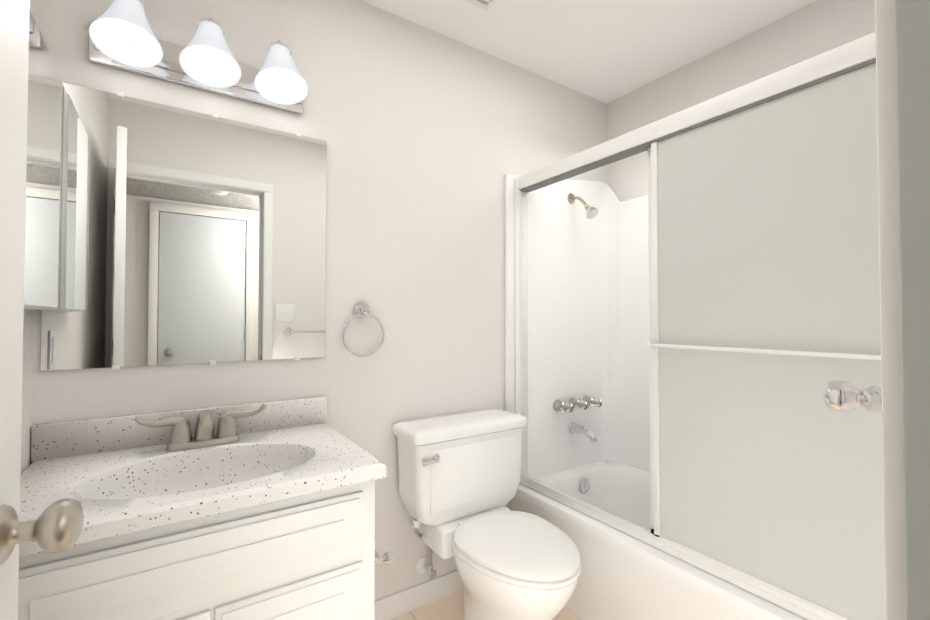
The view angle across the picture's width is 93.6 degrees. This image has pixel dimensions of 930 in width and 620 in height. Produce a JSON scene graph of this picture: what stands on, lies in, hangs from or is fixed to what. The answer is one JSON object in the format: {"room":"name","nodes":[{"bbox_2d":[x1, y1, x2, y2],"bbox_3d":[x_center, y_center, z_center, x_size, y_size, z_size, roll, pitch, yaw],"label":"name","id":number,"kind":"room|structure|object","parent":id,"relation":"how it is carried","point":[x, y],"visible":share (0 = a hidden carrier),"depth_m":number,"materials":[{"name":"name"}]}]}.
{"room":"bathroom","nodes":[
{"label":"bathroom","id":0,"kind":"room"},
{"bbox_2d":[21,0,874,600],"bbox_3d":[0.245,-0.024,0.209,3.540,2.440,0.121,1,-1,-34],"label":"wall","id":1,"kind":"structure","parent":0,"point":[431,138],"depth_m":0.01,"materials":[{"name":"white paint"}]},
{"bbox_2d":[0,0,83,619],"bbox_3d":[-0.448,0.178,0.263,0.198,2.014,0.771,1,-1,-29],"label":"door","id":2,"kind":"structure","parent":1,"relation":"in","point":[56,527],"depth_m":0.57,"materials":[{"name":"white paint"}]},
{"bbox_2d":[24,11,62,309],"bbox_3d":[-1.015,-0.319,1.014,0.055,0.630,0.441,1,-1,-34],"label":"medicine cabinet mirror","id":3,"kind":"object","parent":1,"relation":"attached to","point":[43,195],"visible":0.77,"depth_m":1.02,"materials":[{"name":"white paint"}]},
{"bbox_2d":[41,82,326,370],"bbox_3d":[-0.833,-0.231,1.403,0.764,0.816,0.010,1,-1,-34],"label":"mirror","id":4,"kind":"object","parent":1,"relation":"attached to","point":[188,237],"visible":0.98,"depth_m":1.37,"materials":[{"name":"clear glass"}]},
{"bbox_2d":[89,0,307,113],"bbox_3d":[-0.778,-0.809,1.336,0.590,0.200,0.201,1,-1,-34],"label":"sconce","id":5,"kind":"object","parent":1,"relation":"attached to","point":[122,36],"visible":1,"depth_m":1.33,"materials":[{"name":"silver metal"}]},
{"bbox_2d":[342,302,384,357],"bbox_3d":[-0.387,0.075,1.671,0.169,0.214,0.053,1,-1,-34],"label":"towel ring","id":6,"kind":"object","parent":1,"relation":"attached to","point":[361,309],"visible":1,"depth_m":1.67,"materials":[{"name":"silver metal"}]},
{"bbox_2d":[374,570,463,619],"bbox_3d":[-0.156,1.182,1.829,0.893,0.090,0.014,1,-1,-34],"label":"baseboard","id":7,"kind":"structure","parent":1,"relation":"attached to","point":[394,605],"depth_m":1.78,"materials":[{"name":"white paint"}]},
{"bbox_2d":[875,0,929,619],"bbox_3d":[0.071,0.149,0.088,0.890,2.090,0.152,1,-1,-34],"label":"door frame","id":8,"kind":"structure","parent":1,"relation":"attached to","point":[902,34],"depth_m":0.35,"materials":[{"name":"white paint"}]},
{"bbox_2d":[823,380,881,413],"bbox_3d":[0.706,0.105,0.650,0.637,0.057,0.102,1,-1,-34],"label":"door knob","id":9,"kind":"object","parent":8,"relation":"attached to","point":[841,396],"visible":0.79,"depth_m":0.50,"materials":[{"name":"silver metal"}]},
{"bbox_2d":[390,589,581,619],"bbox_3d":[0.128,1.231,0.467,3.660,0.060,2.830,1,-1,-34],"label":"floor","id":10,"kind":"structure","parent":0,"point":[450,607],"depth_m":1.77,"materials":[{"name":"tile"}]},
{"bbox_2d":[18,396,394,619],"bbox_3d":[-0.655,0.752,1.175,0.853,0.925,0.554,1,-1,-34],"label":"bathroom vanity","id":11,"kind":"object","parent":10,"relation":"on","point":[258,511],"visible":1,"depth_m":1.03,"materials":[{"name":"white paint"}]},
{"bbox_2d":[134,403,266,450],"bbox_3d":[-0.759,0.348,1.277,0.339,0.112,0.161,1,-1,-34],"label":"faucet","id":12,"kind":"object","parent":11,"relation":"on","point":[226,438],"depth_m":1.29,"materials":[{"name":"silver metal"}]},
{"bbox_2d":[392,408,580,619],"bbox_3d":[0.118,0.833,1.603,0.544,0.779,0.704,1,-1,-34],"label":"toilet","id":13,"kind":"object","parent":10,"relation":"on","point":[459,474],"visible":1,"depth_m":1.61,"materials":[{"name":"white ceramic"}]},
{"bbox_2d":[505,32,885,619],"bbox_3d":[0.934,0.239,1.662,0.768,1.970,1.531,1,-1,-34],"label":"shower enclosure","id":14,"kind":"object","parent":10,"relation":"on","point":[694,331],"visible":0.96,"depth_m":1.35,"materials":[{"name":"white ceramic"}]},
{"bbox_2d":[361,0,816,103],"bbox_3d":[0.128,-1.128,0.512,3.660,0.380,2.830,1,-1,-34],"label":"ceiling","id":15,"kind":"structure","parent":0,"point":[606,51],"depth_m":1.89,"materials":[{"name":"white paint"}]},
{"bbox_2d":[465,0,497,10],"bbox_3d":[0.054,-1.209,1.584,0.250,0.016,0.250,1,-1,-34],"label":"ceiling vent","id":16,"kind":"object","parent":15,"relation":"in","point":[486,5],"visible":1,"depth_m":1.71,"materials":[{"name":"white plastic"}]}
]}

